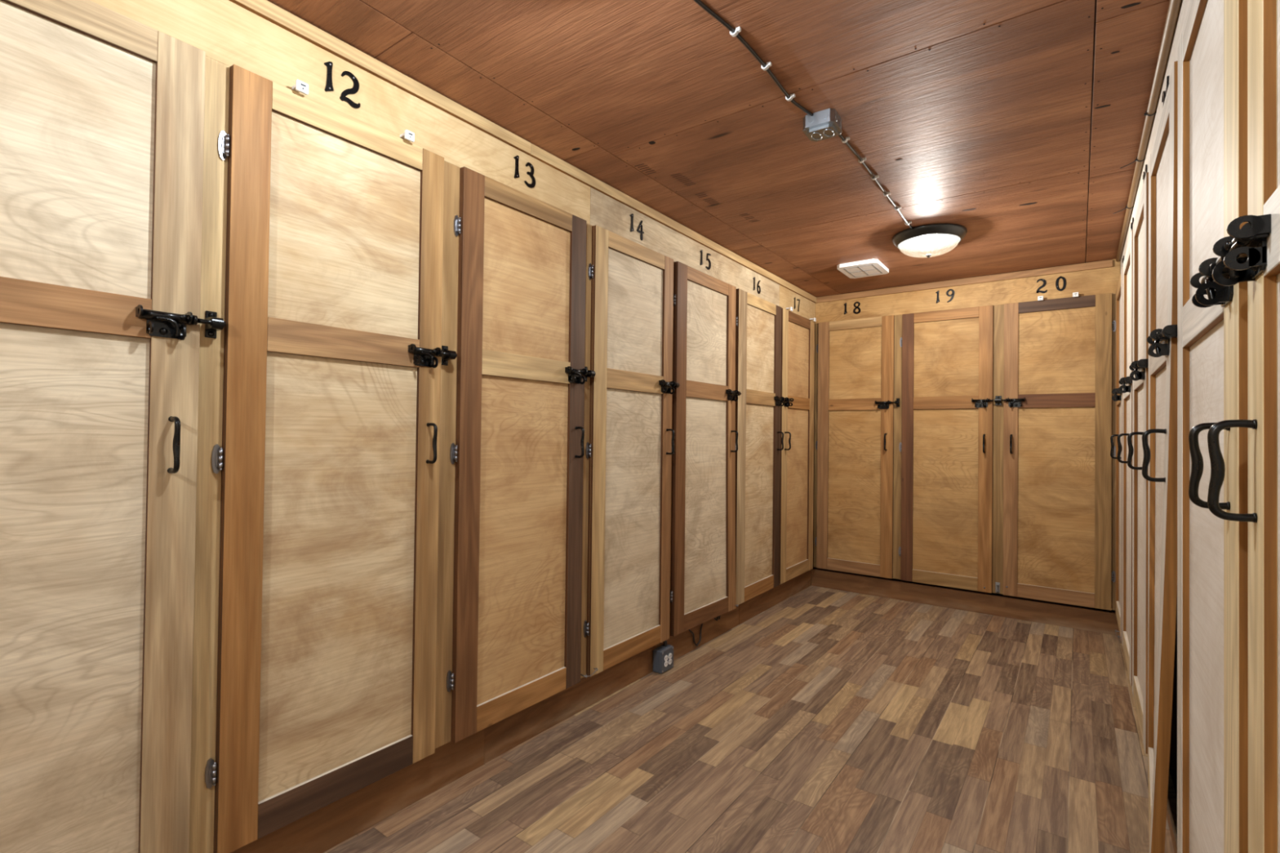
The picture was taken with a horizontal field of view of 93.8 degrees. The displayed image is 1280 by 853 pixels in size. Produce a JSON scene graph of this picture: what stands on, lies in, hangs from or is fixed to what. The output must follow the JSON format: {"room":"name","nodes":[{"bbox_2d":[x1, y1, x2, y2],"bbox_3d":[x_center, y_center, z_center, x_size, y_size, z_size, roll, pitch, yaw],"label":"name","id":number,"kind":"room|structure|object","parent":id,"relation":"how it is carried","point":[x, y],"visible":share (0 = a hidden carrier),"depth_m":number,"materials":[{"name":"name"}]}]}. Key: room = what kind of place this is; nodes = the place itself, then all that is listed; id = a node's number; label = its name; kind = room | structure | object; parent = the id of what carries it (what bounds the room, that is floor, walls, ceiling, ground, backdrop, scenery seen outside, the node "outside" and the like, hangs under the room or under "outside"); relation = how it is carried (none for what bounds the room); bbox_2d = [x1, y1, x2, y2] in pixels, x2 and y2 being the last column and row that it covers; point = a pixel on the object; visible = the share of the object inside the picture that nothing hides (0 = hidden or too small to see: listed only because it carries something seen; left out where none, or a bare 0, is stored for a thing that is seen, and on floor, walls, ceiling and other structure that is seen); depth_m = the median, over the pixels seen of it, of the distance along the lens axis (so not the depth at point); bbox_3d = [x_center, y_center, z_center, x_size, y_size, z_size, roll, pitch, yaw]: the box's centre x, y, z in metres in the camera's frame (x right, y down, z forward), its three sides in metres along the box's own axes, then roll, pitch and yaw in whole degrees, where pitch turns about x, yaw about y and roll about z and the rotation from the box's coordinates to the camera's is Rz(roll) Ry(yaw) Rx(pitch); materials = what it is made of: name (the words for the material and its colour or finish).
{"room":"locker room","nodes":[
{"label":"locker room","id":0,"kind":"room"},
{"bbox_2d":[267,0,1169,297],"bbox_3d":[0.346,-1.034,1.647,2.731,0.051,6.632,0,-1,36],"label":"ceiling","id":1,"kind":"structure","parent":0,"point":[1014,123],"depth_m":1.86,"materials":[{"name":"brown wood"}]},
{"bbox_2d":[90,0,590,224],"bbox_3d":[-1.238,-0.938,1.005,0.020,0.194,3.486,0,-1,36],"label":"trim","id":2,"kind":"structure","parent":1,"relation":"attached to","point":[229,33],"depth_m":1.59,"materials":[{"name":"brown wood"}]},
{"bbox_2d":[323,61,360,108],"bbox_3d":[-0.791,-0.909,1.592,0.005,0.092,0.098,0,-1,36],"label":"number","id":3,"kind":"object","parent":2,"relation":"attached to","point":[329,86],"visible":1,"depth_m":1.60,"materials":[{"name":"black metal"}]},
{"bbox_2d":[513,155,535,187],"bbox_3d":[-0.407,-0.900,2.117,0.005,0.092,0.103,0,-1,36],"label":"number","id":4,"kind":"object","parent":2,"relation":"attached to","point":[531,174],"visible":1,"depth_m":2.13,"materials":[{"name":"black metal"}]},
{"bbox_2d":[229,0,531,155],"bbox_3d":[-1.322,-1.014,0.860,0.014,0.040,3.150,0,-1,36],"label":"trim","id":5,"kind":"structure","parent":1,"relation":"attached to","point":[265,9],"depth_m":1.65,"materials":[{"name":"brown wood"}]},
{"bbox_2d":[528,143,816,302],"bbox_3d":[0.461,-0.963,3.294,0.014,0.040,2.882,0,-1,36],"label":"trim","id":6,"kind":"structure","parent":1,"relation":"attached to","point":[537,153],"depth_m":2.72,"materials":[{"name":"brown wood"}]},
{"bbox_2d":[590,186,779,306],"bbox_3d":[0.350,-0.893,3.172,0.020,0.194,1.884,0,-1,36],"label":"trim","id":7,"kind":"structure","parent":1,"relation":"attached to","point":[607,213],"depth_m":2.90,"materials":[{"name":"beige wood"}]},
{"bbox_2d":[630,213,644,240],"bbox_3d":[-0.013,-0.885,2.656,0.005,0.099,0.103,0,-1,36],"label":"number","id":8,"kind":"object","parent":7,"relation":"attached to","point":[641,232],"visible":1,"depth_m":2.66,"materials":[{"name":"black metal"}]},
{"bbox_2d":[699,249,711,269],"bbox_3d":[0.345,-0.875,3.143,0.005,0.088,0.111,0,-1,36],"label":"number","id":9,"kind":"object","parent":7,"relation":"attached to","point":[701,251],"visible":1,"depth_m":3.15,"materials":[{"name":"black metal"}]},
{"bbox_2d":[753,276,760,293],"bbox_3d":[0.713,-0.859,3.646,0.005,0.090,0.102,0,-1,36],"label":"number","id":10,"kind":"object","parent":7,"relation":"attached to","point":[758,282],"visible":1,"depth_m":3.65,"materials":[{"name":"black metal"}]},
{"bbox_2d":[729,26,741,36],"bbox_3d":[0.243,-1.004,1.523,0.027,0.014,0.010,0,-1,36],"label":"clip","id":11,"kind":"object","parent":1,"relation":"attached to","point":[738,29],"visible":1,"depth_m":1.52,"materials":[{"name":"white plastic"}]},
{"bbox_2d":[693,0,813,115],"bbox_3d":[0.260,-1.005,1.571,0.039,0.010,0.903,0,-1,41],"label":"cable","id":12,"kind":"object","parent":1,"relation":"attached to","point":[700,2],"visible":1,"depth_m":1.59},
{"bbox_2d":[760,61,771,70],"bbox_3d":[0.351,-1.001,1.663,0.027,0.014,0.010,0,-1,36],"label":"clip","id":13,"kind":"object","parent":1,"relation":"attached to","point":[768,64],"visible":1,"depth_m":1.66,"materials":[{"name":"white plastic"}]},
{"bbox_2d":[785,93,795,101],"bbox_3d":[0.456,-0.998,1.815,0.027,0.014,0.010,0,-1,36],"label":"clip","id":14,"kind":"object","parent":1,"relation":"attached to","point":[792,95],"visible":1,"depth_m":1.81,"materials":[{"name":"white plastic"}]},
{"bbox_2d":[779,284,815,321],"bbox_3d":[1.103,-0.871,4.199,0.020,0.194,0.659,0,-1,36],"label":"trim","id":15,"kind":"structure","parent":1,"relation":"attached to","point":[806,307],"depth_m":4.17,"materials":[{"name":"brown wood"}]},
{"bbox_2d":[793,297,799,311],"bbox_3d":[1.092,-0.848,4.163,0.005,0.089,0.106,0,-1,36],"label":"number","id":16,"kind":"object","parent":15,"relation":"attached to","point":[794,297],"visible":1,"depth_m":4.18,"materials":[{"name":"black metal"}]},
{"bbox_2d":[802,107,842,141],"bbox_3d":[0.594,-0.975,1.947,0.105,0.054,0.105,0,-1,34],"label":"junction box","id":17,"kind":"object","parent":1,"relation":"attached to","point":[824,124],"visible":1,"depth_m":1.92,"materials":[{"name":"metal"}]},
{"bbox_2d":[840,136,849,142],"bbox_3d":[0.712,-0.992,2.072,0.027,0.014,0.010,0,-1,36],"label":"clip","id":18,"kind":"object","parent":1,"relation":"attached to","point":[848,137],"visible":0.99,"depth_m":2.07,"materials":[{"name":"white plastic"}]},
{"bbox_2d":[857,157,866,163],"bbox_3d":[0.826,-0.989,2.223,0.027,0.014,0.010,0,-1,36],"label":"clip","id":19,"kind":"object","parent":1,"relation":"attached to","point":[863,158],"visible":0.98,"depth_m":2.22,"materials":[{"name":"white plastic"}]},
{"bbox_2d":[836,258,888,278],"bbox_3d":[1.363,-0.961,3.653,0.236,0.022,0.300,0,-1,36],"label":"ceiling vent","id":20,"kind":"object","parent":1,"relation":"in","point":[872,267],"visible":1,"depth_m":3.61,"materials":[{"name":"plastic"}]},
{"bbox_2d":[871,174,879,180],"bbox_3d":[0.931,-0.986,2.370,0.027,0.014,0.010,0,-1,36],"label":"clip","id":21,"kind":"object","parent":1,"relation":"attached to","point":[877,175],"visible":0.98,"depth_m":2.37,"materials":[{"name":"white plastic"}]},
{"bbox_2d":[838,133,913,229],"bbox_3d":[0.992,-0.985,2.465,0.020,0.010,1.196,0,-1,36],"label":"cable","id":22,"kind":"object","parent":1,"relation":"attached to","point":[840,135],"visible":0.82,"depth_m":2.35,"materials":[{"name":"plastic"}]},
{"bbox_2d":[892,222,967,257],"bbox_3d":[1.473,-0.919,3.054,0.346,0.118,0.346,0,-1,36],"label":"ceiling light","id":23,"kind":"object","parent":1,"relation":"attached to","point":[931,237],"visible":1,"depth_m":3.02,"materials":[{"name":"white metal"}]},
{"bbox_2d":[816,259,1112,302],"bbox_3d":[2.011,-0.937,3.936,1.726,0.040,0.014,0,-1,36],"label":"trim","id":24,"kind":"structure","parent":1,"relation":"attached to","point":[1104,264],"depth_m":3.83,"materials":[{"name":"brown wood"}]},
{"bbox_2d":[815,258,1119,323],"bbox_3d":[2.028,-0.863,3.943,1.774,0.194,0.020,0,-1,36],"label":"trim","id":25,"kind":"structure","parent":1,"relation":"attached to","point":[1104,280],"depth_m":3.83,"materials":[{"name":"beige wood"}]},
{"bbox_2d":[843,302,860,314],"bbox_3d":[1.523,-0.849,4.297,0.121,0.089,0.005,0,-1,36],"label":"number","id":26,"kind":"object","parent":25,"relation":"attached to","point":[855,303],"visible":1,"depth_m":4.28,"materials":[{"name":"black metal"}]},
{"bbox_2d":[935,288,955,303],"bbox_3d":[2.009,-0.858,3.941,0.114,0.087,0.005,0,-1,36],"label":"number","id":27,"kind":"object","parent":25,"relation":"attached to","point":[952,295],"visible":1,"depth_m":3.93,"materials":[{"name":"black metal"}]},
{"bbox_2d":[1035,275,1066,293],"bbox_3d":[2.473,-0.852,3.601,0.149,0.090,0.005,0,-1,36],"label":"number","id":28,"kind":"object","parent":25,"relation":"attached to","point":[1044,281],"visible":1,"depth_m":3.58,"materials":[{"name":"black metal"}]},
{"bbox_2d":[1120,0,1190,271],"bbox_3d":[0.958,-0.913,0.962,0.020,0.194,6.013,0,-1,36],"label":"trim","id":29,"kind":"structure","parent":1,"relation":"attached to","point":[1173,55],"depth_m":1.75,"materials":[{"name":"white wood"}]},
{"bbox_2d":[1130,217,1133,231],"bbox_3d":[2.168,-0.866,2.636,0.005,0.094,0.145,0,-1,36],"label":"number","id":30,"kind":"object","parent":29,"relation":"attached to","point":[1132,222],"visible":0.42,"depth_m":2.59,"materials":[{"name":"black metal"}]},
{"bbox_2d":[1142,164,1147,184],"bbox_3d":[1.797,-0.876,2.130,0.005,0.094,0.141,0,-1,36],"label":"number","id":31,"kind":"object","parent":29,"relation":"attached to","point":[1146,165],"visible":0.41,"depth_m":2.09,"materials":[{"name":"black metal"}]},
{"bbox_2d":[1115,0,1182,262],"bbox_3d":[0.944,-0.997,0.979,0.021,0.021,6.000,0,-1,36],"label":"conduit pipe","id":32,"kind":"object","parent":29,"relation":"attached to","point":[1174,7],"visible":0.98,"depth_m":1.79,"materials":[{"name":"beige paint"}]},
{"bbox_2d":[1112,204,1133,213],"bbox_3d":[2.119,-0.958,2.622,0.073,0.037,0.006,0,-1,39],"label":"cable tie","id":33,"kind":"object","parent":32,"relation":"attached to","point":[1126,204],"visible":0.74,"depth_m":2.62,"materials":[{"name":"black plastic"}]},
{"bbox_2d":[1120,156,1145,168],"bbox_3d":[1.794,-0.967,2.178,0.073,0.037,0.006,0,-1,39],"label":"cable tie","id":34,"kind":"object","parent":32,"relation":"attached to","point":[1135,160],"visible":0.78,"depth_m":2.17,"materials":[{"name":"black plastic"}]},
{"bbox_2d":[1144,110,1155,115],"bbox_3d":[1.586,-0.979,1.859,0.031,0.028,0.006,0,-1,36],"label":"cable tie","id":35,"kind":"object","parent":32,"relation":"attached to","point":[1145,113],"visible":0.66,"depth_m":1.86,"materials":[{"name":"black plastic"}]},
{"bbox_2d":[1161,75,1168,107],"bbox_3d":[1.430,-0.886,1.629,0.005,0.095,0.141,0,-1,36],"label":"number","id":36,"kind":"object","parent":29,"relation":"attached to","point":[1164,92],"visible":0.39,"depth_m":1.65,"materials":[{"name":"black metal"}]},
{"bbox_2d":[323,585,1174,852],"bbox_3d":[0.320,1.171,1.620,2.731,0.060,6.632,0,-1,36],"label":"floor","id":37,"kind":"structure","parent":0,"point":[825,720],"depth_m":2.11,"materials":[{"name":"laminate"}]},
{"bbox_2d":[0,0,229,852],"bbox_3d":[-1.213,0.065,1.105,0.222,1.809,0.731,0,-1,36],"label":"locker","id":38,"kind":"object","parent":37,"relation":"on","point":[113,175],"visible":1,"depth_m":1.20,"materials":[{"name":"brown wood"}]},
{"bbox_2d":[204,63,459,852],"bbox_3d":[-0.814,0.067,1.648,0.222,1.829,0.658,0,-1,36],"label":"locker","id":39,"kind":"object","parent":37,"relation":"on","point":[335,611],"visible":0.99,"depth_m":1.56,"materials":[{"name":"brown wood"}]},
{"bbox_2d":[231,569,811,852],"bbox_3d":[-0.521,1.063,2.029,0.023,0.144,6.054,0,-1,36],"label":"baseboard","id":40,"kind":"structure","parent":37,"relation":"on","point":[331,825],"depth_m":1.97,"materials":[{"name":"brown wood"}]},
{"bbox_2d":[653,640,673,673],"bbox_3d":[0.112,1.074,2.828,0.056,0.150,0.106,0,-1,36],"label":"outlet box","id":41,"kind":"object","parent":40,"relation":"attached to","point":[663,655],"visible":0.85,"depth_m":2.79,"materials":[{"name":"silver metal"}]},
{"bbox_2d":[664,655,667,666],"bbox_3d":[0.122,1.097,2.798,0.003,0.053,0.027,0,-1,36],"label":"socket","id":42,"kind":"object","parent":41,"relation":"attached to","point":[665,656],"depth_m":2.80,"materials":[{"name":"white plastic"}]},
{"bbox_2d":[668,653,671,664],"bbox_3d":[0.142,1.097,2.826,0.003,0.053,0.027,0,-1,36],"label":"socket","id":43,"kind":"object","parent":41,"relation":"attached to","point":[669,654],"depth_m":2.83,"materials":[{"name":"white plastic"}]},
{"bbox_2d":[446,166,595,742],"bbox_3d":[-0.437,0.088,2.163,0.222,1.809,0.659,0,-1,36],"label":"locker","id":44,"kind":"object","parent":37,"relation":"on","point":[523,372],"visible":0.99,"depth_m":2.08,"materials":[{"name":"brown wood"}]},
{"bbox_2d":[583,225,679,676],"bbox_3d":[-0.068,0.098,2.666,0.222,1.809,0.628,0,-1,36],"label":"locker","id":45,"kind":"object","parent":37,"relation":"on","point":[629,450],"visible":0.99,"depth_m":2.59,"materials":[{"name":"brown wood"}]},
{"bbox_2d":[580,667,598,678],"bbox_3d":[-0.199,0.974,2.366,0.071,0.024,0.034,1,-1,-31],"label":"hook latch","id":46,"kind":"object","parent":45,"relation":"attached to","point":[596,668],"visible":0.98,"depth_m":2.36,"materials":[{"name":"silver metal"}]},
{"bbox_2d":[669,261,741,636],"bbox_3d":[0.304,0.109,3.171,0.227,1.809,0.666,0,-1,36],"label":"locker","id":47,"kind":"object","parent":37,"relation":"on","point":[703,588],"visible":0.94,"depth_m":3.10,"materials":[{"name":"brown wood"}]},
{"bbox_2d":[688,623,702,646],"bbox_3d":[0.280,1.074,3.090,0.014,0.138,0.159,0,-1,36],"label":"cord","id":48,"kind":"object","parent":47,"relation":"hanging from","point":[691,632],"visible":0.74,"depth_m":3.12,"materials":[{"name":"black plastic"}]},
{"bbox_2d":[735,288,784,604],"bbox_3d":[0.679,0.120,3.686,0.222,1.809,0.649,0,-1,36],"label":"locker","id":49,"kind":"object","parent":37,"relation":"on","point":[758,321],"visible":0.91,"depth_m":3.64,"materials":[{"name":"brown wood"}]},
{"bbox_2d":[779,306,816,584],"bbox_3d":[1.055,0.121,4.199,0.222,1.829,0.637,0,-1,36],"label":"locker","id":50,"kind":"object","parent":37,"relation":"on","point":[797,331],"visible":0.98,"depth_m":4.14,"materials":[{"name":"brown wood"}]},
{"bbox_2d":[813,314,902,579],"bbox_3d":[1.571,0.138,4.302,0.613,1.809,0.222,0,-1,36],"label":"locker","id":51,"kind":"object","parent":37,"relation":"on","point":[857,464],"visible":1,"depth_m":4.24,"materials":[{"name":"brown wood"}]},
{"bbox_2d":[897,304,1004,594],"bbox_3d":[2.049,0.139,3.952,0.614,1.809,0.222,0,-1,36],"label":"locker","id":52,"kind":"object","parent":37,"relation":"on","point":[951,447],"visible":1,"depth_m":3.89,"materials":[{"name":"brown wood"}]},
{"bbox_2d":[995,582,999,593],"bbox_3d":[2.228,1.008,3.730,0.024,0.068,0.024,0,-1,36],"label":"hinge","id":53,"kind":"object","parent":52,"relation":"attached to","point":[997,584],"visible":1,"depth_m":3.73,"materials":[{"name":"metal"}]},
{"bbox_2d":[994,395,1001,405],"bbox_3d":[2.236,-0.163,3.736,0.038,0.060,0.045,0,-1,36],"label":"bolt keeper","id":54,"kind":"object","parent":52,"relation":"attached to","point":[997,400],"visible":1,"depth_m":3.74,"materials":[{"name":"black metal"}]},
{"bbox_2d":[811,568,1119,635],"bbox_3d":[2.017,1.127,3.936,1.816,0.124,0.020,0,-1,36],"label":"baseboard","id":55,"kind":"structure","parent":37,"relation":"on","point":[1078,618],"depth_m":3.83,"materials":[{"name":"brown wood"}]},
{"bbox_2d":[1002,292,1115,610],"bbox_3d":[2.522,0.131,3.606,0.571,1.829,0.222,0,-1,36],"label":"locker","id":56,"kind":"object","parent":37,"relation":"on","point":[1060,409],"visible":0.98,"depth_m":3.55,"materials":[{"name":"brown wood"}]},
{"bbox_2d":[1110,267,1122,640],"bbox_3d":[2.549,0.135,3.077,0.222,1.809,0.680,0,-1,36],"label":"locker","id":57,"kind":"object","parent":37,"relation":"on","point":[1117,395],"visible":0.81,"depth_m":3.23,"materials":[{"name":"white wood"}]},
{"bbox_2d":[1116,229,1133,686],"bbox_3d":[2.162,0.123,2.549,0.222,1.809,0.670,0,-1,36],"label":"locker","id":58,"kind":"object","parent":37,"relation":"on","point":[1126,381],"visible":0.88,"depth_m":2.67,"materials":[{"name":"white wood"}]},
{"bbox_2d":[1127,172,1148,754],"bbox_3d":[1.778,0.112,2.025,0.222,1.809,0.670,0,-1,36],"label":"locker","id":59,"kind":"object","parent":37,"relation":"on","point":[1139,366],"visible":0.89,"depth_m":2.13,"materials":[{"name":"white wood"}]},
{"bbox_2d":[1142,60,1177,852],"bbox_3d":[1.389,0.101,1.500,0.231,1.809,0.676,0,-1,36],"label":"locker","id":60,"kind":"object","parent":37,"relation":"on","point":[1160,454],"visible":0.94,"depth_m":1.39,"materials":[{"name":"white wood"}]},
{"bbox_2d":[1166,808,1177,852],"bbox_3d":[0.957,1.067,0.933,0.020,0.144,6.033,0,-1,36],"label":"baseboard","id":61,"kind":"structure","parent":37,"relation":"on","point":[1174,843],"depth_m":1.67,"materials":[{"name":"brown wood"}]},
{"bbox_2d":[1177,0,1248,852],"bbox_3d":[1.006,0.090,0.970,0.222,1.809,0.672,0,-1,36],"label":"locker","id":62,"kind":"object","parent":37,"relation":"on","point":[1212,317],"visible":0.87,"depth_m":0.99,"materials":[{"name":"white wood"}]},
{"bbox_2d":[1216,256,1247,271],"bbox_3d":[0.771,-0.217,0.766,0.045,0.060,0.038,0,-1,36],"label":"bolt keeper","id":63,"kind":"object","parent":62,"relation":"attached to","point":[1220,259],"visible":0.06,"depth_m":0.77,"materials":[{"name":"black metal"}]},
{"bbox_2d":[1207,0,1279,852],"bbox_3d":[0.605,0.078,0.423,0.222,1.809,0.699,0,-1,36],"label":"locker","id":64,"kind":"object","parent":37,"relation":"on","point":[1258,239],"visible":1,"depth_m":0.68,"materials":[{"name":"white wood"}]},
{"bbox_2d":[813,321,1115,613],"bbox_3d":[2.299,0.112,4.316,2.651,2.170,0.100,0,-1,36],"label":"wall","id":65,"kind":"structure","parent":0,"point":[896,580],"depth_m":4.41,"materials":[{"name":"brown wood"}]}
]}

